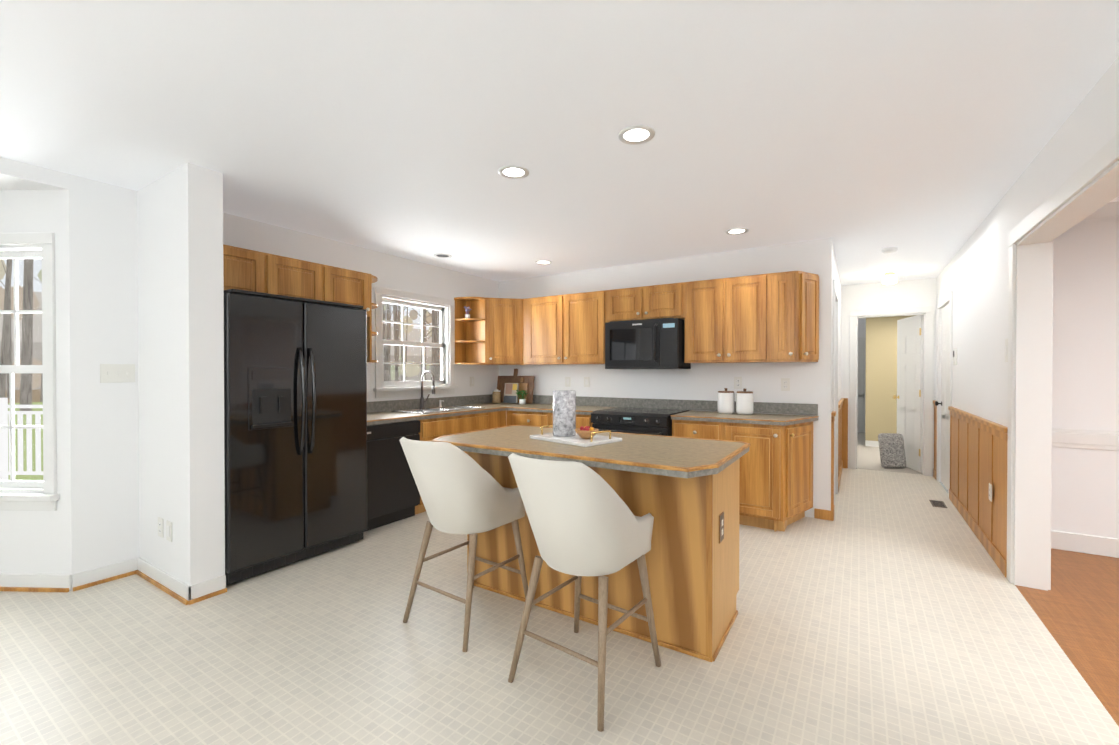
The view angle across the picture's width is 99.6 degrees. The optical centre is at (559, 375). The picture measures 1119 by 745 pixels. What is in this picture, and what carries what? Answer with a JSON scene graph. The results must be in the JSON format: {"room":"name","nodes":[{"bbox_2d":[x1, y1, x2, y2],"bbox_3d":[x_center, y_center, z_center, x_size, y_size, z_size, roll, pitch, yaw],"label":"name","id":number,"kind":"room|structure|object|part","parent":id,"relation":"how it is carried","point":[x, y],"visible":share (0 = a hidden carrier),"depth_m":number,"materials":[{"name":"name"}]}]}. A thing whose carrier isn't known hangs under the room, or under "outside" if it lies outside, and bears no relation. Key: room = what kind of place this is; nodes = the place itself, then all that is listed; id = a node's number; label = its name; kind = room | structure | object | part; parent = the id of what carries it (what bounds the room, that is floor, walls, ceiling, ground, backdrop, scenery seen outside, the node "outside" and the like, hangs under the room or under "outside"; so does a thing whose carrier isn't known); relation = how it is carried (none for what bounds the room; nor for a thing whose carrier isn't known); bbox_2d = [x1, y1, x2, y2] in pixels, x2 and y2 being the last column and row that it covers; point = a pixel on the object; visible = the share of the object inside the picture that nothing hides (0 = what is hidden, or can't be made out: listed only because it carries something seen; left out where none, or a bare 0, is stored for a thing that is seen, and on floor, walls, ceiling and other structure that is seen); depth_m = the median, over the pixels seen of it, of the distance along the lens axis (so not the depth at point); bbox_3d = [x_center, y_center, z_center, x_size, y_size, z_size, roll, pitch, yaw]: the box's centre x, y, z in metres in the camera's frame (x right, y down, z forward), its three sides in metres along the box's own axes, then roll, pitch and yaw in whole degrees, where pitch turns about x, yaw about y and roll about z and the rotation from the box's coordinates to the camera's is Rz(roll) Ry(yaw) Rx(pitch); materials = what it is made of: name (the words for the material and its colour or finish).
{"room":"kitchen","nodes":[
{"label":"kitchen","id":0,"kind":"room"},
{"bbox_2d":[0,157,68,189],"bbox_3d":[-4.704,-1.126,1.912,2.200,0.090,3.400,0,1,32],"label":"ceiling soffit","id":1,"kind":"structure","parent":0,"point":[16,175],"depth_m":2.66,"materials":[{"name":"white paint"}]},
{"bbox_2d":[0,189,71,577],"bbox_3d":[-3.636,0.087,2.860,1.550,2.350,0.120,0,0,2],"label":"wall","id":2,"kind":"structure","parent":0,"point":[35,542],"depth_m":2.77,"materials":[{"name":"white paint"}]},
{"bbox_2d":[0,232,59,510],"bbox_3d":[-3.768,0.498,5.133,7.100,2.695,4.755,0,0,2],"label":"bay window","id":3,"kind":"structure","parent":2,"relation":"in","point":[27,495],"depth_m":2.78,"materials":[{"name":"white wood"}]},
{"bbox_3d":[-3.765,1.069,5.229,7.100,1.550,4.570,0,0,2],"label":"deck railing","id":4,"kind":"part","parent":3,"relation":"part of","materials":[{"name":"white wood"}]},
{"bbox_2d":[0,572,79,591],"bbox_3d":[-3.633,1.215,2.793,1.367,0.095,0.800,0,1,32],"label":"baseboard","id":5,"kind":"structure","parent":2,"relation":"attached to","point":[8,581],"depth_m":2.77,"materials":[{"name":"white"}]},
{"bbox_2d":[137,163,224,585],"bbox_3d":[-2.330,0.042,2.897,0.765,2.440,0.170,0,1,32],"label":"wall","id":6,"kind":"structure","parent":0,"point":[181,344],"depth_m":2.73,"materials":[{"name":"white paint"}]},
{"bbox_2d":[158,517,171,541],"bbox_3d":[-2.343,0.912,2.804,0.202,0.115,0.009,0,1,32],"label":"electrical outlets","id":7,"kind":"object","parent":6,"relation":"attached to","point":[168,530],"visible":0.94,"depth_m":2.79,"materials":[{"name":"white plastic"}]},
{"bbox_2d":[132,557,199,604],"bbox_3d":[-2.355,1.215,2.805,0.752,0.095,0.026,0,1,32],"label":"baseboard","id":8,"kind":"structure","parent":6,"relation":"attached to","point":[176,588],"depth_m":2.76,"materials":[{"name":"white wood"}]},
{"bbox_2d":[69,174,498,573],"bbox_3d":[-1.872,0.030,4.447,0.120,2.440,3.900,0,1,32],"label":"wall","id":9,"kind":"structure","parent":0,"point":[103,255],"depth_m":2.94,"materials":[{"name":"white paint"}]},
{"bbox_2d":[80,559,131,588],"bbox_3d":[-2.767,1.214,2.910,0.029,0.095,0.290,0,1,32],"label":"baseboard","id":10,"kind":"structure","parent":9,"relation":"attached to","point":[104,574],"depth_m":2.89,"materials":[{"name":"white"}]},
{"bbox_2d":[100,364,134,382],"bbox_3d":[-2.745,-0.014,2.940,0.014,0.115,0.164,0,1,32],"label":"light switch","id":11,"kind":"object","parent":9,"relation":"attached to","point":[115,373],"visible":1,"depth_m":2.94,"materials":[{"name":"white plastic"}]},
{"bbox_2d":[223,244,377,362],"bbox_3d":[-2.036,-0.494,3.707,0.381,0.760,1.510,0,1,32],"label":"upper cabinet","id":12,"kind":"object","parent":9,"relation":"attached to","point":[251,270],"visible":0.56,"depth_m":3.54,"materials":[{"name":"brown wood"}]},
{"bbox_2d":[373,286,457,397],"bbox_3d":[-1.514,-0.321,4.963,0.170,1.065,1.080,0,1,32],"label":"window","id":13,"kind":"structure","parent":9,"relation":"in","point":[445,384],"depth_m":4.95,"materials":[{"name":"white wood"}]},
{"bbox_2d":[470,377,473,385],"bbox_3d":[-1.040,0.071,5.637,0.009,0.115,0.072,0,1,32],"label":"electrical outlet","id":14,"kind":"object","parent":9,"relation":"attached to","point":[471,381],"visible":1,"depth_m":5.63,"materials":[{"name":"white plastic"}]},
{"bbox_2d":[454,297,522,364],"bbox_3d":[-0.732,-0.508,5.557,0.607,0.760,0.792,0,1,32],"label":"upper cabinet","id":15,"kind":"object","parent":9,"relation":"attached to","point":[489,331],"visible":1,"depth_m":5.42,"materials":[{"name":"brown wood"}]},
{"bbox_2d":[464,306,471,317],"bbox_3d":[-1.049,-0.717,5.399,0.096,0.141,0.084,0,1,32],"label":"potted plant","id":16,"kind":"object","parent":15,"relation":"in","point":[467,309],"visible":1,"depth_m":5.38,"materials":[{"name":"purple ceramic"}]},
{"bbox_2d":[0,468,1118,744],"bbox_3d":[-0.947,1.282,3.468,6.900,0.050,10.020,0,1,32],"label":"floor","id":17,"kind":"structure","parent":0,"point":[888,608],"depth_m":2.11,"materials":[{"name":"white tile"}]},
{"bbox_2d":[224,289,366,584],"bbox_3d":[-1.986,0.363,3.345,0.828,1.760,0.936,0,1,32],"label":"fridge","id":18,"kind":"object","parent":17,"relation":"on","point":[295,417],"visible":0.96,"depth_m":3.07,"materials":[{"name":"black metal"}]},
{"bbox_2d":[363,420,419,531],"bbox_3d":[-1.641,0.822,4.083,0.607,0.854,0.606,0,1,32],"label":"dishwasher","id":19,"kind":"object","parent":17,"relation":"on","point":[393,494],"visible":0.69,"depth_m":3.91,"materials":[{"name":"black metal"}]},
{"bbox_2d":[415,412,490,514],"bbox_3d":[-1.245,0.817,4.729,0.614,0.862,0.898,0,1,32],"label":"base cabinet","id":20,"kind":"object","parent":17,"relation":"on","point":[432,429],"depth_m":4.48,"materials":[{"name":"brown wood"}]},
{"bbox_2d":[367,394,690,424],"bbox_3d":[-0.387,0.318,4.352,2.487,0.140,2.469,0,1,32],"label":"countertop","id":21,"kind":"structure","parent":20,"relation":"on","point":[379,412],"depth_m":4.96,"materials":[{"name":"laminate"}]},
{"bbox_2d":[419,371,443,407],"bbox_3d":[-1.298,0.148,4.972,0.219,0.396,0.300,0,1,32],"label":"faucet","id":22,"kind":"object","parent":21,"relation":"on","point":[422,400],"visible":0.9,"depth_m":4.90,"materials":[{"name":"silver metal"}]},
{"bbox_2d":[391,406,484,413],"bbox_3d":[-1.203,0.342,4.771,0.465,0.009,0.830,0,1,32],"label":"sink","id":23,"kind":"object","parent":21,"relation":"in","point":[436,409],"visible":1,"depth_m":4.71,"materials":[{"name":"silver metal"}]},
{"bbox_2d":[492,389,500,402],"bbox_3d":[-0.772,0.253,5.811,0.106,0.171,0.104,0,1,32],"label":"glass jar","id":24,"kind":"object","parent":21,"relation":"on","point":[496,395],"visible":1,"depth_m":5.77,"materials":[{"name":"brown glass"}]},
{"bbox_2d":[503,383,518,403],"bbox_3d":[-0.587,0.214,5.739,0.200,0.246,0.062,0,1,32],"label":"cookbook","id":25,"kind":"object","parent":21,"relation":"on","point":[510,394],"visible":0.98,"depth_m":5.72,"materials":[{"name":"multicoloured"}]},
{"bbox_2d":[497,369,534,403],"bbox_3d":[-0.559,0.125,5.829,0.560,0.422,0.123,0,1,32],"label":"cutting boards","id":26,"kind":"object","parent":21,"relation":"on","point":[526,383],"visible":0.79,"depth_m":5.76,"materials":[{"name":"brown wood"}]},
{"bbox_2d":[516,390,527,403],"bbox_3d":[-0.449,0.256,5.619,0.138,0.169,0.162,0,1,32],"label":"potted plant","id":27,"kind":"object","parent":21,"relation":"on","point":[522,401],"visible":1,"depth_m":5.59,"materials":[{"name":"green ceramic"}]},
{"bbox_2d":[399,437,527,651],"bbox_3d":[-0.509,0.784,2.442,0.463,0.968,0.609,0,1,35],"label":"stool","id":28,"kind":"object","parent":17,"relation":"on","point":[461,491],"visible":1,"depth_m":2.27,"materials":[{"name":"white plastic"}]},
{"bbox_2d":[491,410,505,427],"bbox_3d":[-0.933,0.814,5.221,0.614,0.862,0.377,0,1,32],"label":"base cabinet","id":29,"kind":"object","parent":17,"relation":"on","point":[498,418],"depth_m":5.11,"materials":[{"name":"brown wood"}]},
{"bbox_2d":[506,410,592,427],"bbox_3d":[0.024,0.814,5.166,1.095,0.862,0.656,0,1,32],"label":"base cabinet","id":30,"kind":"object","parent":17,"relation":"on","point":[529,418],"visible":0.15,"depth_m":5.00,"materials":[{"name":"brown wood"}]},
{"bbox_2d":[508,453,660,731],"bbox_3d":[0.082,0.788,1.967,0.463,0.968,0.609,0,1,37],"label":"stool","id":31,"kind":"object","parent":17,"relation":"on","point":[583,520],"visible":1,"depth_m":1.79,"materials":[{"name":"white plastic"}]},
{"bbox_2d":[467,453,739,661],"bbox_3d":[0.223,0.832,2.734,1.472,0.862,0.623,0,1,32],"label":"kitchen island","id":32,"kind":"object","parent":17,"relation":"on","point":[683,492],"depth_m":2.25,"materials":[{"name":"brown wood"}]},
{"bbox_2d":[431,425,750,480],"bbox_3d":[0.130,0.382,2.620,1.600,0.036,0.870,0,1,32],"label":"island countertop","id":33,"kind":"structure","parent":32,"relation":"on","point":[696,459],"depth_m":2.34,"materials":[{"name":"beige stone"}]},
{"bbox_2d":[530,425,621,446],"bbox_3d":[0.087,0.329,2.664,0.300,0.068,0.440,0,1,-44],"label":"tray","id":34,"kind":"object","parent":33,"relation":"on","point":[576,440],"visible":0.77,"depth_m":2.56,"materials":[{"name":"stone"}]},
{"bbox_2d":[553,390,575,436],"bbox_3d":[0.027,0.215,2.719,0.132,0.255,0.132,0,1,32],"label":"vase","id":35,"kind":"object","parent":34,"relation":"on","point":[564,413],"visible":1,"depth_m":2.66,"materials":[{"name":"grey stone"}]},
{"bbox_2d":[575,426,598,438],"bbox_3d":[0.149,0.310,2.584,0.132,0.068,0.132,0,1,32],"label":"fruit bowl","id":36,"kind":"object","parent":34,"relation":"on","point":[582,432],"visible":0.98,"depth_m":2.55,"materials":[{"name":"brown wood"}]},
{"bbox_2d":[591,407,689,435],"bbox_3d":[0.790,0.789,4.618,0.756,0.895,0.711,0,1,32],"label":"range","id":37,"kind":"object","parent":17,"relation":"on","point":[652,421],"visible":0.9,"depth_m":4.37,"materials":[{"name":"black metal"}]},
{"bbox_2d":[672,419,812,531],"bbox_3d":[1.606,0.821,4.164,1.075,0.862,0.656,0,1,32],"label":"base cabinet","id":38,"kind":"object","parent":17,"relation":"on","point":[776,480],"visible":0.58,"depth_m":3.84,"materials":[{"name":"brown wood"}]},
{"bbox_2d":[671,400,818,425],"bbox_3d":[1.626,0.319,4.160,1.116,0.140,0.639,0,1,32],"label":"countertop","id":39,"kind":"structure","parent":38,"relation":"on","point":[799,411],"depth_m":4.17,"materials":[{"name":"laminate"}]},
{"bbox_2d":[717,388,733,413],"bbox_3d":[1.536,0.233,4.362,0.148,0.234,0.148,0,1,32],"label":"canister","id":40,"kind":"object","parent":39,"relation":"on","point":[725,401],"visible":1,"depth_m":4.30,"materials":[{"name":"white ceramic"}]},
{"bbox_2d":[736,388,753,414],"bbox_3d":[1.675,0.234,4.273,0.148,0.234,0.148,0,1,32],"label":"canister","id":41,"kind":"object","parent":39,"relation":"on","point":[744,402],"visible":1,"depth_m":4.21,"materials":[{"name":"white ceramic"}]},
{"bbox_2d":[929,500,946,507],"bbox_3d":[3.675,1.245,4.588,0.110,0.006,0.260,0,1,32],"label":"floor vent","id":42,"kind":"object","parent":17,"relation":"in","point":[934,503],"visible":0.98,"depth_m":4.59,"materials":[{"name":"brown metal"}]},
{"bbox_2d":[0,0,1118,284],"bbox_3d":[1.952,-1.219,4.383,10.800,0.060,14.700,0,1,32],"label":"ceiling","id":43,"kind":"structure","parent":0,"point":[862,134],"depth_m":2.12,"materials":[{"name":"white paint"}]},
{"bbox_2d":[433,253,451,257],"bbox_3d":[-1.162,-1.189,4.699,0.180,0.006,0.180,0,1,32],"label":"recessed light","id":44,"kind":"object","parent":43,"relation":"in","point":[440,255],"visible":0.96,"depth_m":4.68,"materials":[{"name":"white plastic"}]},
{"bbox_2d":[498,165,528,178],"bbox_3d":[-0.265,-1.174,2.733,0.180,0.006,0.180,0,1,32],"label":"recessed light","id":45,"kind":"object","parent":43,"relation":"in","point":[515,172],"visible":1,"depth_m":2.73,"materials":[{"name":"white"}]},
{"bbox_2d":[535,260,551,264],"bbox_3d":[-0.167,-1.191,4.980,0.180,0.006,0.180,0,1,32],"label":"recessed light","id":46,"kind":"object","parent":43,"relation":"in","point":[543,262],"visible":1,"depth_m":4.98,"materials":[{"name":"white plastic"}]},
{"bbox_2d":[618,125,654,144],"bbox_3d":[0.375,-1.171,2.304,0.180,0.006,0.180,0,1,32],"label":"recessed light","id":47,"kind":"object","parent":43,"relation":"in","point":[635,134],"visible":1,"depth_m":2.30,"materials":[{"name":"white"}]},
{"bbox_2d":[725,228,748,234],"bbox_3d":[1.456,-1.183,3.880,0.180,0.006,0.180,0,1,32],"label":"recessed light","id":48,"kind":"object","parent":43,"relation":"in","point":[735,231],"visible":0.96,"depth_m":3.88,"materials":[{"name":"white plastic"}]},
{"bbox_2d":[881,272,897,284],"bbox_3d":[3.862,-1.135,5.529,0.160,0.126,0.140,0,1,32],"label":"ceiling light","id":49,"kind":"object","parent":43,"relation":"hanging from","point":[890,278],"visible":1,"depth_m":5.49,"materials":[{"name":"white"}]},
{"bbox_2d":[882,247,897,253],"bbox_3d":[3.100,-1.173,4.438,0.124,0.034,0.124,0,1,32],"label":"smoke detector","id":50,"kind":"object","parent":43,"relation":"attached to","point":[889,250],"visible":1,"depth_m":4.40,"materials":[{"name":"white plastic"}]},
{"bbox_2d":[499,238,832,517],"bbox_3d":[0.767,0.025,5.155,3.820,2.440,0.120,0,1,32],"label":"wall","id":51,"kind":"structure","parent":0,"point":[810,382],"depth_m":4.61,"materials":[{"name":"white paint"}]},
{"bbox_2d":[523,290,606,364],"bbox_3d":[0.107,-0.506,5.304,1.078,0.760,0.321,0,1,32],"label":"upper cabinet","id":52,"kind":"object","parent":51,"relation":"attached to","point":[567,329],"depth_m":5.14,"materials":[{"name":"brown wood"}]},
{"bbox_2d":[565,377,570,386],"bbox_3d":[0.098,0.072,5.501,0.072,0.115,0.009,0,1,32],"label":"light switch","id":53,"kind":"object","parent":51,"relation":"attached to","point":[567,381],"visible":1,"depth_m":5.50,"materials":[{"name":"white plastic"}]},
{"bbox_2d":[607,282,686,321],"bbox_3d":[0.909,-0.715,4.794,0.820,0.335,0.321,0,1,32],"label":"upper cabinet","id":54,"kind":"object","parent":51,"relation":"attached to","point":[664,300],"depth_m":4.63,"materials":[{"name":"brown wood"}]},
{"bbox_2d":[605,318,690,368],"bbox_3d":[0.874,-0.306,4.742,0.756,0.478,0.451,0,1,32],"label":"microwave","id":55,"kind":"object","parent":54,"relation":"attached to","point":[658,343],"visible":1,"depth_m":4.56,"materials":[{"name":"black"}]},
{"bbox_2d":[683,272,778,362],"bbox_3d":[1.598,-0.499,4.359,0.812,0.760,0.321,0,1,32],"label":"upper cabinet","id":56,"kind":"object","parent":51,"relation":"attached to","point":[768,318],"depth_m":4.21,"materials":[{"name":"brown wood"}]},
{"bbox_2d":[734,377,741,388],"bbox_3d":[1.695,0.070,4.490,0.072,0.115,0.008,0,1,32],"label":"electrical outlet","id":57,"kind":"object","parent":51,"relation":"attached to","point":[737,382],"visible":1,"depth_m":4.49,"materials":[{"name":"white plastic"}]},
{"bbox_2d":[781,378,789,390],"bbox_3d":[2.041,0.082,4.271,0.072,0.115,0.008,0,1,32],"label":"electrical outlet","id":58,"kind":"object","parent":51,"relation":"attached to","point":[785,384],"visible":1,"depth_m":4.27,"materials":[{"name":"white plastic"}]},
{"bbox_2d":[779,271,810,361],"bbox_3d":[1.960,-0.498,4.130,0.344,0.760,0.321,0,1,32],"label":"upper cabinet","id":59,"kind":"object","parent":51,"relation":"attached to","point":[794,286],"depth_m":3.96,"materials":[{"name":"brown wood"}]},
{"bbox_2d":[832,245,841,493],"bbox_3d":[3.041,0.024,5.288,0.120,2.440,2.540,0,1,32],"label":"wall","id":60,"kind":"structure","parent":0,"point":[835,274],"depth_m":4.97,"materials":[{"name":"white paint"}]},
{"bbox_2d":[832,279,838,493],"bbox_3d":[2.698,0.194,4.620,0.018,2.110,0.960,0,1,32],"label":"door frame","id":61,"kind":"structure","parent":60,"relation":"attached to","point":[835,291],"depth_m":4.83,"materials":[{"name":"white wood"}]},
{"bbox_2d":[834,398,845,491],"bbox_3d":[3.384,0.774,5.672,0.055,0.935,1.535,0,1,32],"label":"trim","id":62,"kind":"structure","parent":60,"relation":"attached to","point":[842,403],"depth_m":6.18,"materials":[{"name":"wood"}]},
{"bbox_2d":[858,318,865,336],"bbox_3d":[6.967,-0.009,9.691,4.000,2.440,0.120,0,1,32],"label":"wall","id":63,"kind":"structure","parent":0,"point":[861,327],"depth_m":9.98,"materials":[{"name":"white paint"}]},
{"bbox_2d":[858,337,865,432],"bbox_3d":[6.436,0.198,9.882,0.780,2.000,0.100,0,1,32],"label":"bedroom door","id":64,"kind":"structure","parent":63,"relation":"in","point":[861,378],"depth_m":9.94,"materials":[{"name":"white wood"}]},
{"bbox_2d":[841,278,936,467],"bbox_3d":[4.234,0.018,6.107,1.260,2.440,0.120,0,1,32],"label":"wall","id":65,"kind":"structure","parent":0,"point":[905,293],"depth_m":6.10,"materials":[{"name":"white paint"}]},
{"bbox_2d":[849,306,933,475],"bbox_3d":[4.251,0.191,6.088,0.880,2.095,0.140,0,1,32],"label":"door frame","id":66,"kind":"structure","parent":65,"relation":"attached to","point":[927,312],"depth_m":5.91,"materials":[{"name":"white wood"}]},
{"bbox_2d":[893,315,922,472],"bbox_3d":[4.646,0.224,6.313,0.286,2.000,0.693,0,1,32],"label":"door","id":67,"kind":"structure","parent":65,"relation":"in","point":[909,397],"depth_m":6.22,"materials":[{"name":"white wood"}]},
{"bbox_2d":[857,432,921,473],"bbox_3d":[5.816,1.249,7.884,4.000,0.052,4.680,0,1,32],"label":"floor carpet","id":68,"kind":"object","parent":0,"point":[868,457],"depth_m":6.92,"materials":[{"name":"beige carpet"}]},
{"bbox_2d":[878,433,905,467],"bbox_3d":[4.456,1.007,6.333,0.300,0.452,0.175,0,0,7],"label":"pillow","id":69,"kind":"object","parent":68,"relation":"on","point":[892,450],"visible":1,"depth_m":6.29,"materials":[{"name":"grey fabric"}]},
{"bbox_2d":[865,315,915,440],"bbox_3d":[6.429,0.007,7.534,2.600,2.440,0.120,0,1,32],"label":"wall","id":70,"kind":"structure","parent":0,"point":[881,379],"depth_m":8.06,"materials":[{"name":"beige paint"}]},
{"bbox_2d":[865,440,878,446],"bbox_3d":[5.970,1.176,7.753,1.600,0.100,0.015,0,1,32],"label":"baseboard","id":71,"kind":"structure","parent":70,"relation":"attached to","point":[872,443],"depth_m":8.12,"materials":[{"name":"white"}]},
{"bbox_2d":[936,56,1118,481],"bbox_3d":[2.042,0.051,1.600,0.140,2.440,10.080,0,1,32],"label":"wall","id":72,"kind":"structure","parent":0,"point":[973,275],"depth_m":3.24,"materials":[{"name":"white paint"}]},
{"bbox_2d":[933,400,936,478],"bbox_3d":[4.539,0.773,5.706,0.032,0.935,0.240,0,1,32],"label":"trim","id":73,"kind":"structure","parent":72,"relation":"attached to","point":[935,407],"depth_m":5.74,"materials":[{"name":"brown wood"}]},
{"bbox_2d":[935,303,948,489],"bbox_3d":[4.231,0.228,5.187,0.108,2.010,0.776,0,1,32],"label":"hall door","id":74,"kind":"structure","parent":72,"relation":"in","point":[944,403],"depth_m":5.26,"materials":[{"name":"white wood"}]},
{"bbox_2d":[936,290,952,496],"bbox_3d":[4.223,0.190,5.191,0.018,2.110,0.950,0,1,32],"label":"door frame","id":75,"kind":"structure","parent":72,"relation":"attached to","point":[945,299],"depth_m":5.01,"materials":[{"name":"white wood"}]},
{"bbox_2d":[953,348,956,364],"bbox_3d":[3.841,-0.181,4.591,0.021,0.160,0.100,0,1,32],"label":"switch panel","id":76,"kind":"object","parent":72,"relation":"attached to","point":[955,356],"visible":1,"depth_m":4.55,"materials":[{"name":"white plastic"}]},
{"bbox_2d":[948,406,1007,577],"bbox_3d":[3.375,0.787,3.869,0.032,0.935,2.190,0,1,32],"label":"wainscoting","id":77,"kind":"structure","parent":72,"relation":"attached to","point":[978,454],"depth_m":3.56,"materials":[{"name":"brown wood"}]},
{"bbox_2d":[989,483,991,501],"bbox_3d":[2.982,0.809,3.272,0.008,0.115,0.072,0,1,32],"label":"outlet","id":78,"kind":"object","parent":72,"relation":"attached to","point":[990,492],"visible":1,"depth_m":3.26,"materials":[{"name":"white plastic"}]},
{"bbox_2d":[1005,339,1007,361],"bbox_3d":[2.846,-0.159,3.008,0.009,0.150,0.075,0,1,32],"label":"light switch","id":79,"kind":"object","parent":72,"relation":"attached to","point":[1006,350],"visible":0.83,"depth_m":3.00,"materials":[{"name":"white plastic"}]},
{"bbox_2d":[1007,132,1118,590],"bbox_3d":[2.345,0.195,2.079,0.176,2.145,1.920,0,1,32],"label":"door frame","id":80,"kind":"structure","parent":72,"relation":"attached to","point":[1090,186],"depth_m":2.79,"materials":[{"name":"white wood"}]},
{"bbox_2d":[1015,548,1118,725],"bbox_3d":[2.967,1.311,-0.444,3.900,0.050,7.600,0,1,32],"label":"floor","id":81,"kind":"structure","parent":0,"point":[1075,608],"depth_m":2.51,"materials":[{"name":"brown wood"}]},
{"bbox_2d":[1051,216,1118,538],"bbox_3d":[4.995,0.044,2.618,3.760,2.440,0.120,0,1,32],"label":"wall","id":82,"kind":"structure","parent":0,"point":[1085,396],"depth_m":3.35,"materials":[{"name":"white paint"}]},
{"bbox_2d":[1051,428,1118,557],"bbox_3d":[4.958,0.827,2.564,3.760,0.875,0.022,0,1,32],"label":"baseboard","id":83,"kind":"structure","parent":82,"relation":"attached to","point":[1067,438],"depth_m":3.34,"materials":[{"name":"white wood"}]},
{"bbox_2d":[1084,201,1118,219],"bbox_3d":[4.941,-1.126,2.523,3.760,0.100,0.085,0,1,32],"label":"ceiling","id":84,"kind":"structure","parent":82,"relation":"attached to","point":[1110,209],"depth_m":3.23,"materials":[{"name":"white paint"}]},
{"label":"outside","id":85,"kind":"structure","parent":0,"visible":0},
{"bbox_2d":[5,389,42,479],"bbox_3d":[-41.679,1.790,26.068,89.500,0.040,130.000,0,1,32],"label":"lawn","id":86,"kind":"structure","parent":85,"point":[34,402],"depth_m":13.89,"materials":[{"name":"green plant"}]},
{"bbox_2d":[0,259,439,414],"bbox_3d":[-37.419,-12.091,19.048,67.093,27.822,119.332,0,1,32],"label":"trees","id":87,"kind":"object","parent":86,"relation":"on","point":[26,296],"depth_m":35.66,"materials":[{"name":"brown plant"}]}
]}

